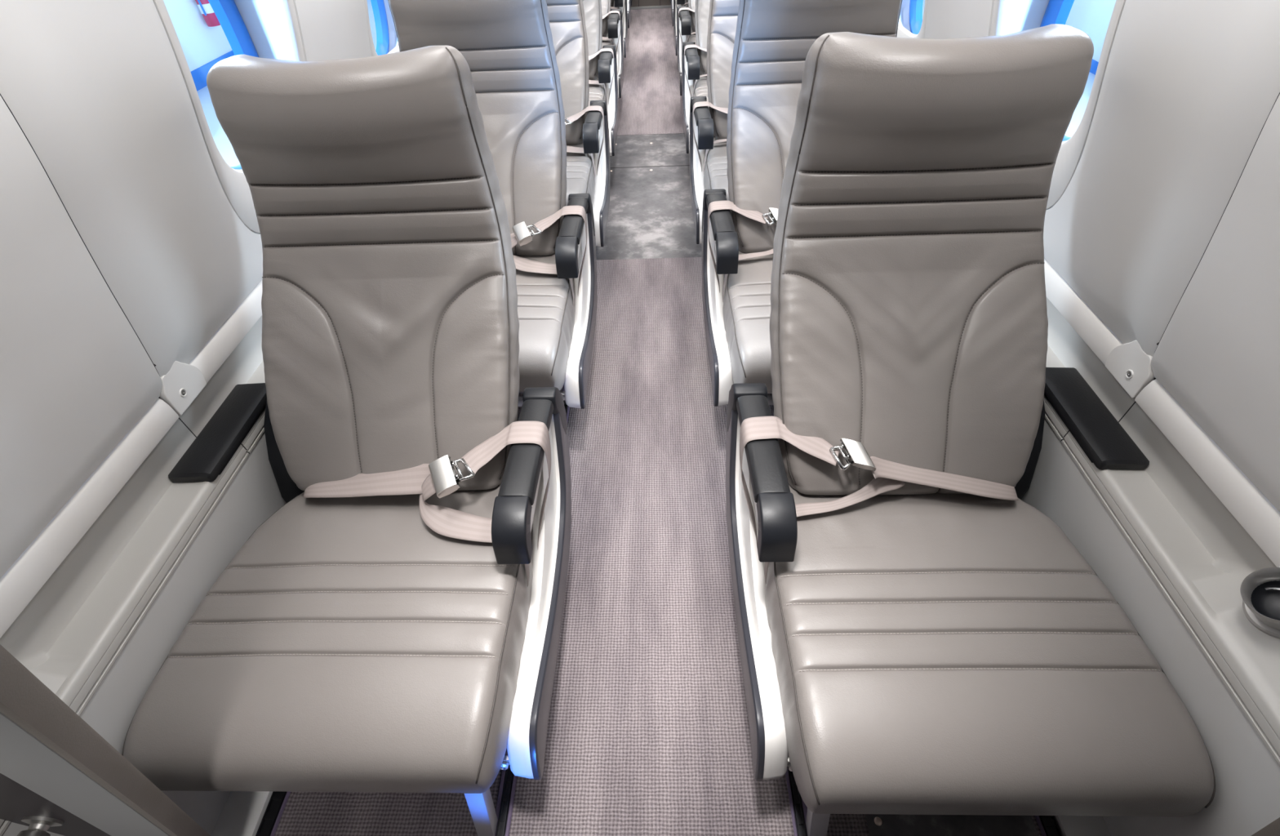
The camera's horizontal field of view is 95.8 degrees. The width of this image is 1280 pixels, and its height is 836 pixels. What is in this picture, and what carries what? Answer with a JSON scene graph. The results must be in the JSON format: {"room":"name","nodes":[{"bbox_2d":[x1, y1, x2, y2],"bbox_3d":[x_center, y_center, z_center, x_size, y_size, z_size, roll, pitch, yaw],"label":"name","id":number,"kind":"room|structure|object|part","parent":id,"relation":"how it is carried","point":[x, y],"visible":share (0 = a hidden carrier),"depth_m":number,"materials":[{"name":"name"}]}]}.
{"room":"transit interior","nodes":[
{"label":"transit interior","id":0,"kind":"room"},
{"bbox_2d":[0,0,371,578],"bbox_3d":[-0.662,-1.754,2.153,0.127,0.620,7.902,-1,45,2],"label":"wall","id":1,"kind":"structure","parent":0,"point":[124,250],"depth_m":0.73,"materials":[{"name":"plastic"}]},
{"bbox_3d":[-0.705,0.396,0.027,0.127,0.620,1.854,-1,45,2],"label":"wall panel","id":2,"kind":"part","parent":1,"relation":"part of","materials":[{"name":"plastic"}]},
{"bbox_2d":[0,398,178,638],"bbox_3d":[-0.761,0.637,0.260,0.032,0.050,1.838,-1,45,2],"label":"trim","id":3,"kind":"structure","parent":1,"relation":"attached to","point":[21,582],"depth_m":0.76,"materials":[{"name":"plastic"}]},
{"bbox_2d":[0,315,286,835],"bbox_3d":[-0.684,-1.504,2.760,0.086,0.690,8.400,-1,45,2],"label":"side ledge","id":4,"kind":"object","parent":1,"relation":"attached to","point":[100,630],"depth_m":0.83,"materials":[{"name":"plastic"}]},
{"bbox_2d":[168,382,266,482],"bbox_3d":[-0.714,0.020,0.997,0.073,0.022,0.222,-1,45,2],"label":"armrest","id":5,"kind":"object","parent":4,"relation":"on","point":[211,451],"depth_m":0.97,"materials":[{"name":"black plastic"}]},
{"bbox_3d":[-0.711,0.024,1.005,0.062,0.005,0.190,-1,45,2],"label":"mounting plate","id":6,"kind":"part","parent":5,"relation":"part of","materials":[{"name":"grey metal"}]},
{"bbox_3d":[-0.686,-0.567,0.980,0.127,0.620,0.852,-1,45,2],"label":"window panel","id":7,"kind":"part","parent":1,"relation":"part of","materials":[{"name":"plastic"}]},
{"bbox_2d":[158,360,206,415],"bbox_3d":[-0.735,-0.057,0.924,0.014,0.071,0.081,-1,45,2],"label":"bracket","id":8,"kind":"object","parent":1,"relation":"attached to","point":[184,382],"visible":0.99,"depth_m":0.92,"materials":[{"name":"plastic"}]},
{"bbox_3d":[-0.730,-0.041,0.924,0.002,0.015,0.015,-1,45,2],"label":"screw seat","id":9,"kind":"part","parent":8,"relation":"part of","materials":[{"name":"plastic"}]},
{"bbox_2d":[178,278,262,416],"bbox_3d":[-0.702,-2.278,3.144,0.032,0.050,6.359,-1,45,2],"label":"trim","id":10,"kind":"structure","parent":1,"relation":"attached to","point":[216,350],"depth_m":1.03,"materials":[{"name":"plastic"}]},
{"bbox_2d":[152,0,305,233],"bbox_3d":[-0.708,-0.624,1.002,0.172,0.590,0.425,-1,45,2],"label":"window","id":11,"kind":"structure","parent":1,"relation":"in","point":[262,28],"depth_m":1.09,"materials":[{"name":"plastic"}]},
{"bbox_3d":[-0.673,-1.134,1.540,0.123,0.620,0.742,-1,45,2],"label":"window panel","id":12,"kind":"part","parent":1,"relation":"part of","materials":[{"name":"plastic"}]},
{"bbox_2d":[364,0,399,56],"bbox_3d":[-0.697,-1.151,1.523,0.172,0.590,0.425,-1,45,2],"label":"window","id":13,"kind":"structure","parent":1,"relation":"in","point":[387,42],"depth_m":1.70,"materials":[{"name":"glass"}]},
{"bbox_2d":[163,0,234,91],"bbox_3d":[-6.470,-5.911,5.532,0.120,5.600,28.000,-1,45,2],"label":"wall","id":14,"kind":"structure","parent":0,"point":[203,46],"depth_m":8.24,"materials":[{"name":"white paint"}]},
{"bbox_2d":[195,0,220,26],"bbox_3d":[-6.193,-5.894,8.226,0.223,0.530,0.183,33,56,31],"label":"fire extinguisher","id":15,"kind":"object","parent":14,"relation":"attached to","point":[205,7],"visible":0.91,"depth_m":8.26,"materials":[{"name":"red"}]},
{"bbox_2d":[197,0,1095,166],"bbox_3d":[-0.324,-4.011,7.328,12.400,0.100,28.000,-1,45,2],"label":"floor","id":16,"kind":"structure","parent":0,"point":[221,140],"depth_m":6.86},
{"bbox_2d":[495,767,807,835],"bbox_3d":[0.059,-1.285,2.966,1.600,0.150,8.400,-1,45,2],"label":"floor","id":17,"kind":"structure","parent":0,"point":[788,767],"depth_m":0.95,"materials":[{"name":"grey metal"}]},
{"bbox_2d":[255,791,286,835],"bbox_3d":[-0.576,-1.258,2.864,0.021,0.008,8.000,-1,45,2],"label":"track","id":18,"kind":"object","parent":17,"relation":"on","point":[268,822],"visible":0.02,"depth_m":0.96,"materials":[{"name":"grey metal"}]},
{"bbox_2d":[270,385,569,835],"bbox_3d":[-0.368,-1.262,2.855,0.392,0.008,8.000,-1,45,2],"label":"carpet","id":19,"kind":"object","parent":17,"relation":"on","point":[300,813],"visible":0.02,"depth_m":0.96,"materials":[{"name":"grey carpet"}]},
{"bbox_2d":[121,44,571,835],"bbox_3d":[-0.420,0.065,0.888,0.538,0.923,0.807,-1,45,2],"label":"seat","id":20,"kind":"object","parent":19,"relation":"on","point":[394,625],"visible":1,"depth_m":0.89,"materials":[{"name":"grey leather"}]},
{"bbox_2d":[123,484,533,792],"bbox_3d":[-0.433,0.293,0.935,0.501,0.142,0.523,-1,45,2],"label":"seat cushion","id":21,"kind":"object","parent":20,"relation":"on","point":[349,644],"depth_m":0.81,"materials":[{"name":"grey leather"}]},
{"bbox_3d":[-0.429,-0.196,0.932,0.437,0.618,0.373,-1,45,2],"label":"backrest","id":22,"kind":"part","parent":20,"relation":"part of","materials":[{"name":"grey leather"}]},
{"bbox_3d":[-0.240,0.590,0.877,0.045,0.186,0.049,-1,45,2],"label":"leg","id":23,"kind":"part","parent":20,"relation":"part of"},
{"bbox_3d":[-0.186,0.072,0.985,0.044,0.074,0.322,-1,45,2],"label":"armrest","id":24,"kind":"part","parent":20,"relation":"part of","materials":[{"name":"black plastic"}]},
{"bbox_2d":[387,0,597,408],"bbox_3d":[-0.409,-0.497,1.444,0.538,0.923,0.807,-1,45,2],"label":"seat","id":25,"kind":"object","parent":19,"relation":"on","point":[507,46],"visible":0.36,"depth_m":1.47,"materials":[{"name":"grey leather"}]},
{"bbox_3d":[-0.417,-0.758,1.488,0.437,0.618,0.373,-1,45,2],"label":"backrest","id":26,"kind":"part","parent":25,"relation":"part of","materials":[{"name":"grey leather"}]},
{"bbox_2d":[515,253,575,392],"bbox_3d":[-0.421,-0.269,1.491,0.501,0.142,0.523,-1,45,2],"label":"seat cushion","id":27,"kind":"object","parent":25,"relation":"on","point":[546,302],"depth_m":1.38,"materials":[{"name":"grey leather"}]},
{"bbox_3d":[-0.175,-0.489,1.541,0.044,0.074,0.322,-1,45,2],"label":"armrest","id":28,"kind":"part","parent":25,"relation":"part of","materials":[{"name":"black plastic"}]},
{"bbox_2d":[546,0,610,246],"bbox_3d":[-0.398,-1.058,1.999,0.538,0.923,0.807,-1,45,2],"label":"seat","id":29,"kind":"object","parent":19,"relation":"on","point":[587,127],"visible":0.27,"depth_m":2.06,"materials":[{"name":"grey leather"}]},
{"bbox_3d":[-0.406,-1.319,2.043,0.437,0.618,0.373,-1,45,2],"label":"backrest","id":30,"kind":"part","parent":29,"relation":"part of","materials":[{"name":"grey leather"}]},
{"bbox_2d":[565,142,595,205],"bbox_3d":[-0.410,-0.830,2.046,0.501,0.142,0.523,-1,45,2],"label":"seat cushion","id":31,"kind":"object","parent":29,"relation":"on","point":[580,166],"depth_m":1.98,"materials":[{"name":"grey leather"}]},
{"bbox_3d":[-0.164,-1.051,2.096,0.044,0.074,0.322,-1,45,2],"label":"armrest","id":32,"kind":"part","parent":29,"relation":"part of","materials":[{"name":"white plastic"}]},
{"bbox_2d":[582,0,618,160],"bbox_3d":[-0.387,-1.620,2.555,0.538,0.923,0.807,-1,45,2],"label":"seat","id":33,"kind":"object","parent":19,"relation":"on","point":[602,61],"visible":0.18,"depth_m":2.62,"materials":[{"name":"grey leather"}]},
{"bbox_3d":[-0.395,-1.881,2.599,0.437,0.618,0.373,-1,45,2],"label":"backrest","id":34,"kind":"part","parent":33,"relation":"part of","materials":[{"name":"grey leather"}]},
{"bbox_2d":[588,77,607,107],"bbox_3d":[-0.399,-1.392,2.602,0.501,0.142,0.523,-1,45,2],"label":"seat cushion","id":35,"kind":"object","parent":33,"relation":"on","point":[597,90],"depth_m":2.58,"materials":[{"name":"grey leather"}]},
{"bbox_2d":[597,0,623,97],"bbox_3d":[-0.376,-2.181,3.110,0.538,0.923,0.807,-1,45,2],"label":"seat","id":36,"kind":"object","parent":19,"relation":"on","point":[612,23],"visible":0.06,"depth_m":3.18,"materials":[{"name":"white plastic"}]},
{"bbox_2d":[597,39,612,84],"bbox_3d":[-0.388,-1.954,3.158,0.501,0.142,0.523,-1,45,2],"label":"armrest","id":37,"kind":"object","parent":36,"relation":"on","point":[605,42],"depth_m":3.14,"materials":[{"name":"black plastic"}]},
{"bbox_3d":[-0.384,-2.442,3.154,0.437,0.618,0.373,-1,45,2],"label":"backrest","id":38,"kind":"part","parent":36,"relation":"part of","materials":[{"name":"grey leather"}]},
{"bbox_2d":[606,0,627,57],"bbox_3d":[-0.364,-2.743,3.666,0.538,0.923,0.807,-1,45,2],"label":"seat","id":39,"kind":"object","parent":19,"relation":"on","point":[621,4],"visible":0.06,"depth_m":3.79,"materials":[{"name":"white plastic"}]},
{"bbox_3d":[-0.373,-3.004,3.710,0.437,0.618,0.373,-1,45,2],"label":"backrest","id":40,"kind":"part","parent":39,"relation":"part of","materials":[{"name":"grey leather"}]},
{"bbox_2d":[613,0,631,28],"bbox_3d":[-0.353,-3.304,4.221,0.538,0.923,0.807,-1,45,2],"label":"seat","id":41,"kind":"object","parent":19,"relation":"on","point":[628,2],"visible":0.05,"depth_m":4.34,"materials":[{"name":"white plastic"}]},
{"bbox_2d":[496,400,567,835],"bbox_3d":[-0.186,-1.265,2.849,0.012,0.008,8.000,-1,45,2],"label":"track","id":42,"kind":"object","parent":17,"relation":"on","point":[505,800],"visible":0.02,"depth_m":0.96,"materials":[{"name":"grey metal"}]},
{"bbox_2d":[0,644,1279,835],"bbox_3d":[-0.105,0.311,0.478,1.575,1.098,0.053,-1,45,2],"label":"wall","id":43,"kind":"structure","parent":17,"relation":"on","point":[59,775],"depth_m":0.49,"materials":[{"name":"beige plastic"}]},
{"bbox_3d":[-0.641,0.439,0.614,0.036,0.036,0.021,-1,45,2],"label":"knob","id":44,"kind":"part","parent":43,"relation":"part of","materials":[{"name":"silver metal"}]},
{"bbox_3d":[-0.620,0.301,0.500,0.544,1.074,0.015,-1,45,2],"label":"panel","id":45,"kind":"part","parent":43,"relation":"part of","materials":[{"name":"grey plastic"}]},
{"bbox_2d":[211,791,272,835],"bbox_3d":[-0.635,-1.227,2.896,0.095,0.103,8.200,-1,45,2],"label":"baseboard","id":46,"kind":"structure","parent":43,"relation":"attached to","point":[242,813],"depth_m":0.96,"materials":[{"name":"plastic"}]},
{"bbox_2d":[1054,815,1111,835],"bbox_3d":[0.749,-1.251,2.844,0.095,0.103,8.200,-1,45,2],"label":"baseboard","id":47,"kind":"structure","parent":43,"relation":"attached to","point":[1068,825],"depth_m":0.90,"materials":[{"name":"plastic"}]},
{"bbox_2d":[595,133,702,259],"bbox_3d":[0.052,-1.053,2.625,0.456,0.008,1.280,-1,45,2],"label":"floor mat","id":48,"kind":"object","parent":17,"relation":"on","point":[650,215],"visible":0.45,"depth_m":2.51,"materials":[{"name":"black rubber"}]},
{"bbox_2d":[617,8,684,135],"bbox_3d":[0.083,-2.618,4.174,0.456,0.008,3.125,-1,45,2],"label":"carpet","id":49,"kind":"object","parent":17,"relation":"on","point":[651,101],"visible":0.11,"depth_m":3.75,"materials":[{"name":"grey carpet"}]},
{"bbox_2d":[631,0,671,9],"bbox_3d":[0.075,-4.286,4.755,0.470,1.530,0.058,-1,45,2],"label":"door","id":50,"kind":"structure","parent":17,"relation":"on","point":[636,4],"depth_m":5.26,"materials":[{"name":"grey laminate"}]},
{"bbox_2d":[509,257,794,835],"bbox_3d":[0.021,0.488,1.101,0.456,0.008,3.055,-1,45,2],"label":"carpet","id":51,"kind":"object","parent":17,"relation":"on","point":[648,734],"visible":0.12,"depth_m":1.19,"materials":[{"name":"grey carpet"}]},
{"bbox_2d":[787,766,806,835],"bbox_3d":[0.296,-1.273,2.831,0.012,0.008,8.000,-1,45,2],"label":"track","id":52,"kind":"object","parent":17,"relation":"on","point":[800,822],"visible":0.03,"depth_m":0.94,"materials":[{"name":"grey metal"}]},
{"bbox_2d":[767,393,1046,835],"bbox_3d":[0.477,-1.277,2.824,0.392,0.008,8.000,-1,45,2],"label":"carpet","id":53,"kind":"object","parent":17,"relation":"on","point":[839,824],"visible":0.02,"depth_m":0.92,"materials":[{"name":"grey carpet"}]},
{"bbox_2d":[671,0,687,26],"bbox_3d":[0.495,-3.309,4.180,0.537,0.923,0.794,-1,45,2],"label":"seat","id":54,"kind":"object","parent":53,"relation":"on","point":[672,1],"visible":0.07,"depth_m":4.21,"materials":[{"name":"white plastic"}]},
{"bbox_2d":[673,0,693,55],"bbox_3d":[0.484,-2.748,3.624,0.537,0.923,0.794,-1,45,2],"label":"seat","id":55,"kind":"object","parent":53,"relation":"on","point":[676,2],"visible":0.05,"depth_m":3.79,"materials":[{"name":"white plastic"}]},
{"bbox_2d":[676,0,702,95],"bbox_3d":[0.472,-2.186,3.069,0.537,0.923,0.794,-1,45,2],"label":"seat","id":56,"kind":"object","parent":53,"relation":"on","point":[686,20],"visible":0.11,"depth_m":3.16,"materials":[{"name":"white plastic"}]},
{"bbox_3d":[0.475,-2.443,3.108,0.436,0.618,0.373,-1,45,2],"label":"backrest","id":57,"kind":"part","parent":56,"relation":"part of","materials":[{"name":"grey leather"}]},
{"bbox_2d":[688,33,702,81],"bbox_3d":[0.496,-1.955,3.110,0.501,0.142,0.523,-1,45,2],"label":"seat cushion","id":58,"kind":"object","parent":56,"relation":"on","point":[692,37],"depth_m":3.12,"materials":[{"name":"grey leather"}]},
{"bbox_2d":[681,0,715,157],"bbox_3d":[0.461,-1.625,2.513,0.537,0.923,0.794,-1,45,2],"label":"seat","id":59,"kind":"object","parent":53,"relation":"on","point":[694,56],"visible":0.2,"depth_m":2.59,"materials":[{"name":"grey leather"}]},
{"bbox_3d":[0.464,-1.882,2.553,0.436,0.618,0.373,-1,45,2],"label":"backrest","id":60,"kind":"part","parent":59,"relation":"part of","materials":[{"name":"grey leather"}]},
{"bbox_2d":[693,76,715,137],"bbox_3d":[0.485,-1.393,2.554,0.501,0.142,0.523,-1,45,2],"label":"seat cushion","id":61,"kind":"object","parent":59,"relation":"on","point":[700,89],"depth_m":2.54,"materials":[{"name":"grey leather"}]},
{"bbox_2d":[688,0,739,278],"bbox_3d":[0.450,-1.063,1.958,0.537,0.923,0.794,-1,45,2],"label":"seat","id":62,"kind":"object","parent":53,"relation":"on","point":[708,118],"visible":0.2,"depth_m":2.02,"materials":[{"name":"grey leather"}]},
{"bbox_2d":[703,137,730,211],"bbox_3d":[0.473,-0.832,1.999,0.501,0.142,0.523,-1,45,2],"label":"seat cushion","id":63,"kind":"object","parent":62,"relation":"on","point":[715,161],"depth_m":1.95,"materials":[{"name":"grey leather"}]},
{"bbox_3d":[0.453,-1.320,1.997,0.436,0.618,0.373,-1,45,2],"label":"backrest","id":64,"kind":"part","parent":62,"relation":"part of","materials":[{"name":"grey leather"}]},
{"bbox_2d":[702,0,902,406],"bbox_3d":[0.439,-0.502,1.402,0.537,0.923,0.794,-1,45,2],"label":"seat","id":65,"kind":"object","parent":53,"relation":"on","point":[774,39],"visible":0.38,"depth_m":1.44,"materials":[{"name":"grey leather"}]},
{"bbox_2d":[723,250,773,393],"bbox_3d":[0.462,-0.270,1.443,0.501,0.142,0.523,-1,45,2],"label":"seat cushion","id":66,"kind":"object","parent":65,"relation":"on","point":[747,351],"depth_m":1.36,"materials":[{"name":"grey leather"}]},
{"bbox_3d":[0.442,-0.758,1.441,0.436,0.618,0.373,-1,45,2],"label":"backrest","id":67,"kind":"part","parent":65,"relation":"part of","materials":[{"name":"grey leather"}]},
{"bbox_2d":[865,813,1038,835],"bbox_3d":[0.490,0.673,0.883,0.260,0.004,1.500,-1,45,2],"label":"sheet","id":68,"kind":"object","parent":53,"relation":"on","point":[877,824],"visible":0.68,"depth_m":0.91,"materials":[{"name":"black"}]},
{"bbox_2d":[725,23,1215,835],"bbox_3d":[0.428,0.060,0.847,0.537,0.923,0.794,-1,45,2],"label":"seat","id":69,"kind":"object","parent":53,"relation":"on","point":[916,636],"visible":1,"depth_m":0.84,"materials":[{"name":"grey leather"}]},
{"bbox_3d":[0.202,0.065,0.971,0.044,0.074,0.322,-1,45,2],"label":"armrest","id":70,"kind":"part","parent":69,"relation":"part of","materials":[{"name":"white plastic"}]},
{"bbox_3d":[0.265,0.582,0.858,0.045,0.186,0.049,-1,45,2],"label":"leg","id":71,"kind":"part","parent":69,"relation":"part of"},
{"bbox_3d":[0.430,-0.197,0.886,0.436,0.618,0.373,-1,45,2],"label":"backrest","id":72,"kind":"part","parent":69,"relation":"part of","materials":[{"name":"grey leather"}]},
{"bbox_2d":[763,484,1213,817],"bbox_3d":[0.451,0.292,0.888,0.501,0.142,0.523,-1,45,2],"label":"seat cushion","id":73,"kind":"object","parent":69,"relation":"on","point":[940,651],"depth_m":0.76,"materials":[{"name":"grey leather"}]},
{"bbox_2d":[1038,815,1062,835],"bbox_3d":[0.686,-1.280,2.816,0.021,0.008,8.000,-1,45,2],"label":"track","id":74,"kind":"object","parent":17,"relation":"on","point":[1049,823],"visible":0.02,"depth_m":0.91,"materials":[{"name":"grey metal"}]},
{"bbox_2d":[1065,0,1115,75],"bbox_3d":[5.600,-6.119,5.078,0.120,5.600,28.000,-1,45,2],"label":"wall","id":75,"kind":"structure","parent":0,"point":[1092,17],"depth_m":7.21,"materials":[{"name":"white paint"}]},
{"bbox_2d":[924,0,1279,511],"bbox_3d":[0.702,-1.777,2.102,0.127,0.620,7.902,-1,45,2],"label":"wall","id":76,"kind":"structure","parent":0,"point":[1166,224],"depth_m":0.72,"materials":[{"name":"plastic"}]},
{"bbox_2d":[897,0,927,38],"bbox_3d":[0.709,-1.175,1.470,0.172,0.590,0.425,-1,45,2],"label":"window","id":77,"kind":"structure","parent":76,"relation":"in","point":[912,24],"depth_m":1.65,"materials":[{"name":"glass"}]},
{"bbox_3d":[0.687,-1.157,1.489,0.123,0.620,0.742,-1,45,2],"label":"window panel","id":78,"kind":"part","parent":76,"relation":"part of","materials":[{"name":"plastic"}]},
{"bbox_2d":[990,0,1125,209],"bbox_3d":[0.699,-0.648,0.949,0.172,0.590,0.425,-1,45,2],"label":"window","id":79,"kind":"structure","parent":76,"relation":"in","point":[1009,16],"depth_m":0.99,"materials":[{"name":"plastic"}]},
{"bbox_2d":[1044,257,1135,399],"bbox_3d":[0.798,-2.304,3.088,0.032,0.050,6.359,-1,45,2],"label":"trim","id":80,"kind":"structure","parent":76,"relation":"attached to","point":[1087,324],"depth_m":0.97,"materials":[{"name":"plastic"}]},
{"bbox_3d":[0.678,-0.591,0.928,0.127,0.620,0.852,-1,45,2],"label":"window panel","id":81,"kind":"part","parent":76,"relation":"part of","materials":[{"name":"plastic"}]},
{"bbox_2d":[1104,340,1155,398],"bbox_3d":[0.740,-0.082,0.869,0.014,0.071,0.081,-1,45,2],"label":"bracket","id":82,"kind":"object","parent":76,"relation":"attached to","point":[1127,363],"visible":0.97,"depth_m":0.86,"materials":[{"name":"plastic"}]},
{"bbox_3d":[0.735,-0.066,0.869,0.002,0.015,0.015,-1,45,2],"label":"screw seat","id":83,"kind":"part","parent":82,"relation":"part of","materials":[{"name":"plastic"}]},
{"bbox_2d":[1022,297,1279,835],"bbox_3d":[0.778,-1.529,2.704,0.086,0.690,8.400,-1,45,2],"label":"side ledge","id":84,"kind":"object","parent":76,"relation":"attached to","point":[1170,553],"depth_m":0.77,"materials":[{"name":"plastic"}]},
{"bbox_2d":[1044,367,1149,470],"bbox_3d":[0.727,-0.005,0.943,0.073,0.022,0.222,-1,45,2],"label":"armrest","id":85,"kind":"object","parent":84,"relation":"on","point":[1102,438],"depth_m":0.92,"materials":[{"name":"black plastic"}]},
{"bbox_3d":[0.725,-0.001,0.951,0.062,0.005,0.190,-1,45,2],"label":"mounting plate","id":86,"kind":"part","parent":85,"relation":"part of","materials":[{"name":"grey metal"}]},
{"bbox_2d":[1240,567,1279,639],"bbox_3d":[0.734,0.212,0.656,0.082,0.079,0.073,-1,45,2],"label":"cup holder","id":87,"kind":"object","parent":84,"relation":"on","point":[1260,590],"visible":1,"depth_m":0.67,"materials":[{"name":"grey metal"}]},
{"bbox_2d":[1134,378,1279,567],"bbox_3d":[0.740,0.611,0.203,0.032,0.050,1.838,-1,45,2],"label":"trim","id":88,"kind":"structure","parent":76,"relation":"attached to","point":[1255,513],"depth_m":0.74,"materials":[{"name":"plastic"}]},
{"bbox_3d":[0.659,0.373,-0.025,0.127,0.620,1.854,-1,45,2],"label":"wall panel","id":89,"kind":"part","parent":76,"relation":"part of","materials":[{"name":"plastic"}]}
]}

